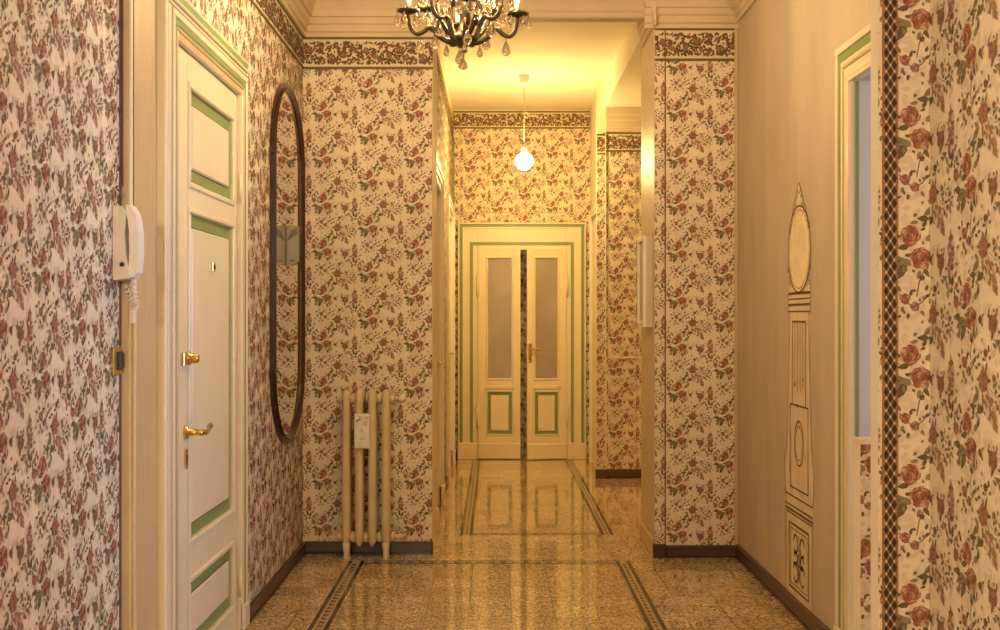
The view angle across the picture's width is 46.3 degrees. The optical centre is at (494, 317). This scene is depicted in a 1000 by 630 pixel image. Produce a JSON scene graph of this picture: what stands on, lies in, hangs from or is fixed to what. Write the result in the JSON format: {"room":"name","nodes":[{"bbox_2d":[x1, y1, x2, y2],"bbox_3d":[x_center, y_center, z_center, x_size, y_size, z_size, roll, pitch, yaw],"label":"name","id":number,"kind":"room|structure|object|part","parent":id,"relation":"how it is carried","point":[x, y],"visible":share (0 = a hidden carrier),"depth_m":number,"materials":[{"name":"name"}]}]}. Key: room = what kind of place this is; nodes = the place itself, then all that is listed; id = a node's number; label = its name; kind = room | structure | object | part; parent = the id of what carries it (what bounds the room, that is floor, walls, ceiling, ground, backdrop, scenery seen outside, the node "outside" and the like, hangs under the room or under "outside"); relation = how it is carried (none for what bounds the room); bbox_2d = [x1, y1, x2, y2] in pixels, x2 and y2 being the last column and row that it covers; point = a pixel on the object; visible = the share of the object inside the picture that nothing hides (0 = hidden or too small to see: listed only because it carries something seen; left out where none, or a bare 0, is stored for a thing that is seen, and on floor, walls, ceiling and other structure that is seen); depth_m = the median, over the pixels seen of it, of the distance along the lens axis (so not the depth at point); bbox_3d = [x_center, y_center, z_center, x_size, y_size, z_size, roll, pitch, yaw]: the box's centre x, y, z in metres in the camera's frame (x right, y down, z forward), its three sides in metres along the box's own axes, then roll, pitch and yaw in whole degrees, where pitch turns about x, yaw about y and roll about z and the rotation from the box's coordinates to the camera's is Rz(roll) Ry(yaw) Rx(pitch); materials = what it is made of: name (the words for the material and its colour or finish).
{"room":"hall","nodes":[
{"label":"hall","id":0,"kind":"room"},
{"bbox_2d":[0,0,120,629],"bbox_3d":[-1.183,-0.314,0.889,0.145,3.260,5.178,0,0,0],"label":"wall","id":1,"kind":"structure","parent":0,"point":[60,60],"depth_m":3.00,"materials":[{"name":"paper"}]},
{"bbox_2d":[111,346,123,375],"bbox_3d":[-1.107,0.126,3.449,0.016,0.084,0.102,0,0,0],"label":"light switch","id":2,"kind":"object","parent":1,"relation":"attached to","point":[117,364],"visible":1,"depth_m":3.43,"materials":[{"name":"gold metal"}]},
{"bbox_2d":[179,0,303,628],"bbox_3d":[-1.139,-0.314,5.067,0.147,3.260,3.185,0,0,0],"label":"wall","id":3,"kind":"structure","parent":0,"point":[262,32],"depth_m":5.35,"materials":[{"name":"paper"}]},
{"bbox_2d":[115,0,122,203],"bbox_3d":[-1.108,-1.111,3.453,0.016,1.546,0.051,0,0,0],"label":"wire","id":4,"kind":"object","parent":3,"relation":"attached to","point":[119,191],"visible":1,"depth_m":3.47,"materials":[{"name":"brown"}]},
{"bbox_2d":[113,205,143,309],"bbox_3d":[-1.077,-0.178,3.449,0.077,0.308,0.093,0,0,0],"label":"intercom","id":5,"kind":"object","parent":3,"relation":"attached to","point":[128,232],"visible":1,"depth_m":3.41,"materials":[{"name":"beige plastic"}]},
{"bbox_3d":[-1.070,-0.070,3.443,0.051,0.092,0.025,0,0,33],"label":"coiled cord","id":6,"kind":"part","parent":5,"relation":"part of","materials":[{"name":"beige plastic"}]},
{"bbox_2d":[130,280,136,629],"bbox_3d":[-1.075,0.601,3.483,0.014,1.430,0.022,0,0,0],"label":"cable cover","id":7,"kind":"object","parent":3,"relation":"attached to","point":[133,313],"visible":0.92,"depth_m":3.48,"materials":[{"name":"beige plastic"}]},
{"bbox_2d":[121,0,156,629],"bbox_3d":[-1.149,0.096,3.622,0.133,2.440,0.288,0,0,0],"label":"trim","id":8,"kind":"structure","parent":3,"relation":"attached to","point":[139,188],"depth_m":3.58,"materials":[{"name":"beige paint"}]},
{"bbox_2d":[157,0,249,629],"bbox_3d":[-1.078,0.110,4.397,0.105,2.412,1.273,0,0,0],"label":"door","id":9,"kind":"structure","parent":3,"relation":"in","point":[197,113],"depth_m":4.29,"materials":[{"name":"beige paint"}]},
{"bbox_3d":[-1.087,0.496,4.118,0.007,0.072,0.032,0,0,0],"label":"keyhole plate","id":10,"kind":"part","parent":9,"relation":"part of","materials":[{"name":"gold metal"}]},
{"bbox_3d":[-1.070,0.143,4.112,0.040,0.047,0.114,0,0,0],"label":"lock knob","id":11,"kind":"part","parent":9,"relation":"part of","materials":[{"name":"gold metal"}]},
{"bbox_3d":[-1.058,0.402,4.184,0.065,0.047,0.187,0,0,0],"label":"handle","id":12,"kind":"part","parent":9,"relation":"part of","materials":[{"name":"gold metal"}]},
{"bbox_2d":[250,541,305,622],"bbox_3d":[-1.062,1.282,5.787,0.022,0.068,1.505,0,0,0],"label":"baseboard","id":13,"kind":"structure","parent":3,"relation":"attached to","point":[261,599],"depth_m":5.65,"materials":[{"name":"brown wood"}]},
{"bbox_2d":[269,83,304,443],"bbox_3d":[-1.058,-0.277,6.010,0.030,1.841,0.920,0,0,0],"label":"mirror","id":14,"kind":"object","parent":3,"relation":"attached to","point":[286,147],"visible":1,"depth_m":5.94,"materials":[{"name":"brown mirror"}]},
{"bbox_3d":[-1.067,-0.277,6.010,0.007,1.758,0.816,0,0,0],"label":"glass","id":15,"kind":"part","parent":14,"relation":"part of","materials":[{"name":"white mirror"}]},
{"bbox_2d":[286,226,298,264],"bbox_3d":[-1.033,-0.371,5.979,0.058,0.198,0.051,0,0,0],"label":"door chime","id":16,"kind":"object","parent":14,"relation":"attached to","point":[292,232],"visible":1,"depth_m":5.95,"materials":[{"name":"grey plastic"}]},
{"bbox_2d":[279,0,316,36],"bbox_3d":[-0.908,-1.756,4.920,0.330,0.377,3.240,0,0,0],"label":"trim","id":17,"kind":"structure","parent":3,"relation":"attached to","point":[300,11],"depth_m":6.25,"materials":[{"name":"beige paint"}]},
{"bbox_2d":[303,20,436,551],"bbox_3d":[-0.779,-0.314,6.747,0.867,3.260,0.427,0,0,0],"label":"wall","id":18,"kind":"structure","parent":0,"point":[370,103],"depth_m":6.54,"materials":[{"name":"paper"}]},
{"bbox_2d":[303,541,432,553],"bbox_3d":[-0.710,1.282,6.529,0.727,0.068,0.022,0,0,0],"label":"baseboard","id":19,"kind":"structure","parent":18,"relation":"attached to","point":[311,547],"depth_m":6.52,"materials":[{"name":"brown wood"}]},
{"bbox_2d":[306,0,432,36],"bbox_3d":[-0.710,-1.756,6.375,0.727,0.377,0.330,0,0,0],"label":"trim","id":20,"kind":"structure","parent":18,"relation":"attached to","point":[329,18],"depth_m":6.50,"materials":[{"name":"beige paint"}]},
{"bbox_2d":[433,0,643,17],"bbox_3d":[0.267,-1.810,6.430,1.225,0.268,0.220,0,0,0],"label":"trim","id":21,"kind":"structure","parent":18,"relation":"attached to","point":[536,8],"depth_m":6.52,"materials":[{"name":"beige paint"}]},
{"bbox_2d":[437,39,453,504],"bbox_3d":[-0.462,-0.314,8.910,0.157,3.260,4.020,0,0,0],"label":"wall","id":22,"kind":"structure","parent":0,"point":[445,125],"depth_m":8.98,"materials":[{"name":"beige paint"}]},
{"bbox_2d":[437,159,444,529],"bbox_3d":[-0.408,0.156,7.790,0.104,2.320,1.132,0,0,0],"label":"door","id":23,"kind":"structure","parent":22,"relation":"in","point":[440,178],"depth_m":8.23,"materials":[{"name":"white wood"}]},
{"bbox_2d":[444,476,447,494],"bbox_3d":[-0.379,1.282,8.825,0.022,0.068,0.850,0,0,0],"label":"baseboard","id":24,"kind":"structure","parent":22,"relation":"attached to","point":[446,477],"depth_m":9.02,"materials":[{"name":"brown wood"}]},
{"bbox_2d":[446,194,455,483],"bbox_3d":[-0.408,0.166,9.935,0.104,2.300,1.282,0,0,0],"label":"door","id":25,"kind":"structure","parent":22,"relation":"in","point":[450,210],"depth_m":9.31,"materials":[{"name":"white wood"}]},
{"bbox_2d":[236,445,805,629],"bbox_3d":[0.550,1.366,5.200,3.900,0.101,14.200,0,0,0],"label":"floor","id":26,"kind":"structure","parent":0,"point":[523,543],"depth_m":5.93,"materials":[{"name":"stone"}]},
{"bbox_2d":[336,390,406,559],"bbox_3d":[-0.679,0.854,6.455,0.377,0.925,0.186,0,0,0],"label":"radiator","id":27,"kind":"object","parent":26,"relation":"on","point":[347,399],"visible":0.98,"depth_m":6.37,"materials":[{"name":"metal"}]},
{"bbox_2d":[354,389,369,448],"bbox_3d":[-0.722,0.548,6.395,0.085,0.322,0.129,0,0,0],"label":"humidifier","id":28,"kind":"object","parent":27,"relation":"hanging from","point":[361,421],"visible":1,"depth_m":6.33,"materials":[{"name":"white ceramic"}]},
{"bbox_3d":[-0.722,0.614,6.344,0.085,0.190,0.028,0,0,0],"label":"tank","id":29,"kind":"part","parent":28,"relation":"part of","materials":[{"name":"white ceramic"}]},
{"bbox_2d":[641,28,737,544],"bbox_3d":[1.205,-0.314,6.709,0.660,3.260,0.582,0,0,0],"label":"wall pier","id":30,"kind":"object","parent":26,"relation":"on","point":[689,77],"visible":0.68,"depth_m":6.43,"materials":[{"name":"paper"}]},
{"bbox_2d":[637,235,651,326],"bbox_3d":[0.849,-0.204,6.640,0.052,0.510,0.280,0,0,0],"label":"box","id":31,"kind":"object","parent":30,"relation":"attached to","point":[644,243],"visible":1,"depth_m":6.50,"materials":[{"name":"grey paint"}]},
{"bbox_2d":[637,4,655,47],"bbox_3d":[0.854,-1.716,6.650,0.050,0.237,0.560,0,0,0],"label":"trim","id":32,"kind":"structure","parent":30,"relation":"attached to","point":[644,34],"depth_m":6.72,"materials":[{"name":"beige paint"}]},
{"bbox_2d":[640,521,665,557],"bbox_3d":[0.900,1.266,6.706,0.071,0.100,0.588,0,0,0],"label":"baseboard","id":33,"kind":"structure","parent":30,"relation":"attached to","point":[656,550],"depth_m":6.47,"materials":[{"name":"brown wood"}]},
{"bbox_2d":[644,0,738,28],"bbox_3d":[1.077,-1.775,6.265,0.516,0.372,0.330,0,0,0],"label":"trim","id":34,"kind":"structure","parent":30,"relation":"attached to","point":[670,14],"depth_m":6.40,"materials":[{"name":"beige paint"}]},
{"bbox_2d":[666,545,735,557],"bbox_3d":[1.137,1.282,6.419,0.397,0.068,0.022,0,0,0],"label":"baseboard","id":35,"kind":"object","parent":30,"relation":"attached to","point":[672,551],"visible":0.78,"depth_m":6.42,"materials":[{"name":"brown wood"}]},
{"bbox_2d":[453,110,589,458],"bbox_3d":[0.255,-0.314,10.994,1.490,3.260,0.172,0,0,0],"label":"wall","id":36,"kind":"structure","parent":0,"point":[488,183],"depth_m":10.92,"materials":[{"name":"paper"}]},
{"bbox_2d":[457,222,585,459],"bbox_3d":[0.251,0.213,10.866,1.199,2.205,0.148,0,0,0],"label":"door","id":37,"kind":"structure","parent":36,"relation":"in","point":[489,253],"depth_m":10.88,"materials":[{"name":"beige paint"}]},
{"bbox_3d":[0.043,0.004,10.901,0.253,1.155,0.010,0,0,0],"label":"glass pane","id":38,"kind":"part","parent":37,"relation":"part of","materials":[{"name":"white glass"}]},
{"bbox_3d":[0.371,0.326,10.818,0.122,0.180,0.053,0,0,0],"label":"handle","id":39,"kind":"part","parent":37,"relation":"part of","materials":[{"name":"gold metal"}]},
{"bbox_3d":[0.476,0.004,10.878,0.242,1.155,0.010,0,0,-7],"label":"glass pane","id":40,"kind":"part","parent":37,"relation":"part of","materials":[{"name":"white glass"}]},
{"bbox_2d":[521,250,525,444],"bbox_3d":[0.300,-0.314,12.149,3.000,3.260,0.103,0,0,0],"label":"wall","id":41,"kind":"structure","parent":0,"point":[523,252],"depth_m":12.10,"materials":[{"name":"paper"}]},
{"bbox_2d":[439,22,631,109],"bbox_3d":[0.550,-2.004,5.200,3.900,0.120,14.200,0,0,0],"label":"ceiling","id":42,"kind":"structure","parent":0,"point":[564,62],"depth_m":9.04,"materials":[{"name":"paint"}]},
{"bbox_2d":[394,0,531,69],"bbox_3d":[-0.125,-1.459,4.600,0.478,0.970,0.478,0,0,-36],"label":"chandelier","id":43,"kind":"object","parent":42,"relation":"hanging from","point":[463,38],"visible":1,"depth_m":4.57,"materials":[{"name":"brown metal"}]},
{"bbox_2d":[406,0,410,5],"bbox_3d":[-0.339,-1.242,4.574,0.023,0.074,0.023,0,0,0],"label":"candle","id":44,"kind":"object","parent":43,"relation":"on","point":[408,2],"depth_m":4.56,"materials":[{"name":"beige plastic"}]},
{"bbox_3d":[-0.251,-1.143,4.585,0.193,0.141,0.023,0,0,-7],"label":"arm","id":45,"kind":"part","parent":43,"relation":"part of","materials":[{"name":"brown metal"}]},
{"bbox_3d":[-0.214,-1.153,4.671,0.168,0.163,0.023,0,0,39],"label":"arm","id":46,"kind":"part","parent":43,"relation":"part of","materials":[{"name":"brown metal"}]},
{"bbox_3d":[-0.194,-1.153,4.510,0.023,0.163,0.168,0,0,37],"label":"arm","id":47,"kind":"part","parent":43,"relation":"part of","materials":[{"name":"brown metal"}]},
{"bbox_3d":[-0.125,-1.300,4.600,0.104,0.488,0.104,0,0,0],"label":"stem","id":48,"kind":"part","parent":43,"relation":"part of","materials":[{"name":"brown metal"}]},
{"bbox_3d":[-0.110,-1.143,4.474,0.023,0.141,0.193,0,0,-7],"label":"arm","id":49,"kind":"part","parent":43,"relation":"part of","materials":[{"name":"brown metal"}]},
{"bbox_3d":[-0.054,-1.153,4.689,0.023,0.163,0.168,0,0,39],"label":"arm","id":50,"kind":"part","parent":43,"relation":"part of","materials":[{"name":"brown metal"}]},
{"bbox_3d":[-0.035,-1.153,4.531,0.168,0.163,0.023,0,0,37],"label":"arm","id":51,"kind":"part","parent":43,"relation":"part of","materials":[{"name":"brown metal"}]},
{"bbox_3d":[0.001,-1.143,4.615,0.193,0.141,0.023,0,0,-7],"label":"arm","id":52,"kind":"part","parent":43,"relation":"part of","materials":[{"name":"brown metal"}]},
{"bbox_2d":[514,0,519,9],"bbox_3d":[0.088,-1.242,4.626,0.023,0.074,0.023,0,0,0],"label":"candle","id":53,"kind":"object","parent":43,"relation":"on","point":[517,2],"depth_m":4.62,"materials":[{"name":"beige plastic"}]},
{"bbox_2d":[515,74,532,169],"bbox_3d":[0.233,-1.564,9.360,0.144,0.760,0.144,0,0,0],"label":"pendant lamp","id":54,"kind":"object","parent":42,"relation":"hanging from","point":[524,161],"visible":1,"depth_m":9.32,"materials":[{"name":"white glass"}]},
{"bbox_2d":[521,145,526,151],"bbox_3d":[0.233,-1.357,9.360,0.044,0.055,0.044,0,0,0],"label":"socket","id":55,"kind":"object","parent":54,"relation":"attached to","point":[524,148],"depth_m":9.34,"materials":[{"name":"beige plastic"}]},
{"bbox_3d":[0.233,-1.253,9.360,0.144,0.138,0.144,0,0,0],"label":"bulb","id":56,"kind":"part","parent":54,"relation":"part of","materials":[{"name":"white glass"}]},
{"bbox_2d":[433,18,643,21],"bbox_3d":[0.239,-1.809,6.580,1.479,0.270,0.080,0,0,0],"label":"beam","id":57,"kind":"structure","parent":42,"relation":"attached to","point":[454,19],"depth_m":6.56,"materials":[{"name":"beige paint"}]},
{"bbox_2d":[590,81,640,468],"bbox_3d":[1.567,-0.314,10.264,1.465,3.260,1.311,0,0,0],"label":"wall","id":58,"kind":"structure","parent":0,"point":[623,148],"depth_m":9.62,"materials":[{"name":"paper"}]},
{"bbox_2d":[595,469,640,478],"bbox_3d":[1.562,1.278,9.602,1.477,0.075,0.035,0,0,0],"label":"baseboard","id":59,"kind":"structure","parent":58,"relation":"attached to","point":[610,473],"depth_m":9.60,"materials":[{"name":"brown wood"}]},
{"bbox_2d":[606,107,640,130],"bbox_3d":[1.605,-1.628,9.592,1.390,0.188,0.055,0,0,0],"label":"trim","id":60,"kind":"structure","parent":58,"relation":"attached to","point":[617,118],"depth_m":9.59,"materials":[{"name":"beige paint"}]},
{"bbox_2d":[605,22,640,107],"bbox_3d":[1.650,-1.834,8.290,1.500,0.220,2.660,0,0,0],"label":"ceiling","id":61,"kind":"structure","parent":0,"point":[623,80],"depth_m":8.53,"materials":[{"name":"paint"}]},
{"bbox_2d":[738,0,870,629],"bbox_3d":[1.425,-0.314,4.560,0.180,3.260,4.080,0,0,0],"label":"wall","id":62,"kind":"structure","parent":0,"point":[786,48],"depth_m":5.43,"materials":[{"name":"beige paint"}]},
{"bbox_2d":[726,0,756,21],"bbox_3d":[1.170,-1.782,4.565,0.330,0.325,3.730,0,0,0],"label":"trim","id":63,"kind":"structure","parent":62,"relation":"attached to","point":[740,8],"depth_m":6.25,"materials":[{"name":"beige paint"}]},
{"bbox_2d":[735,544,829,629],"bbox_3d":[1.324,1.278,5.495,0.022,0.075,1.870,0,0,0],"label":"baseboard","id":64,"kind":"structure","parent":62,"relation":"attached to","point":[806,618],"depth_m":5.42,"materials":[{"name":"brown wood"}]},
{"bbox_2d":[784,183,813,613],"bbox_3d":[1.333,0.335,5.135,0.003,1.862,0.496,0,0,0],"label":"clock","id":65,"kind":"object","parent":62,"relation":"attached to","point":[799,466],"visible":1,"depth_m":5.11,"materials":[{"name":"beige paint"}]},
{"bbox_2d":[833,23,870,629],"bbox_3d":[1.425,0.137,3.675,0.219,2.358,1.768,0,0,0],"label":"door","id":66,"kind":"structure","parent":62,"relation":"in","point":[853,58],"depth_m":4.39,"materials":[{"name":"beige paint"}]},
{"bbox_2d":[852,437,870,629],"bbox_3d":[1.123,0.810,2.959,0.423,1.012,0.066,0,0,0],"label":"wall","id":67,"kind":"structure","parent":0,"point":[861,445],"depth_m":2.93,"materials":[{"name":"paper"}]},
{"bbox_2d":[871,0,929,629],"bbox_3d":[0.931,-0.314,2.542,0.212,3.261,0.055,0,0,0],"label":"wall","id":68,"kind":"structure","parent":0,"point":[900,29],"depth_m":2.52,"materials":[{"name":"paper"}]},
{"bbox_2d":[929,0,999,629],"bbox_3d":[0.986,-0.314,0.410,0.103,3.260,4.220,0,0,0],"label":"wall","id":69,"kind":"structure","parent":0,"point":[964,73],"depth_m":2.33,"materials":[{"name":"paper"}]},
{"bbox_3d":[0.922,-0.314,10.285,0.057,3.260,1.270,0,0,0],"label":"wall","id":70,"kind":"structure","parent":0,"visible":0},
{"bbox_2d":[589,205,595,461],"bbox_3d":[0.918,0.166,10.275,0.104,2.300,1.102,0,0,0],"label":"door","id":71,"kind":"structure","parent":70,"relation":"in","point":[592,214],"depth_m":10.78,"materials":[{"name":"white wood"}]}
]}

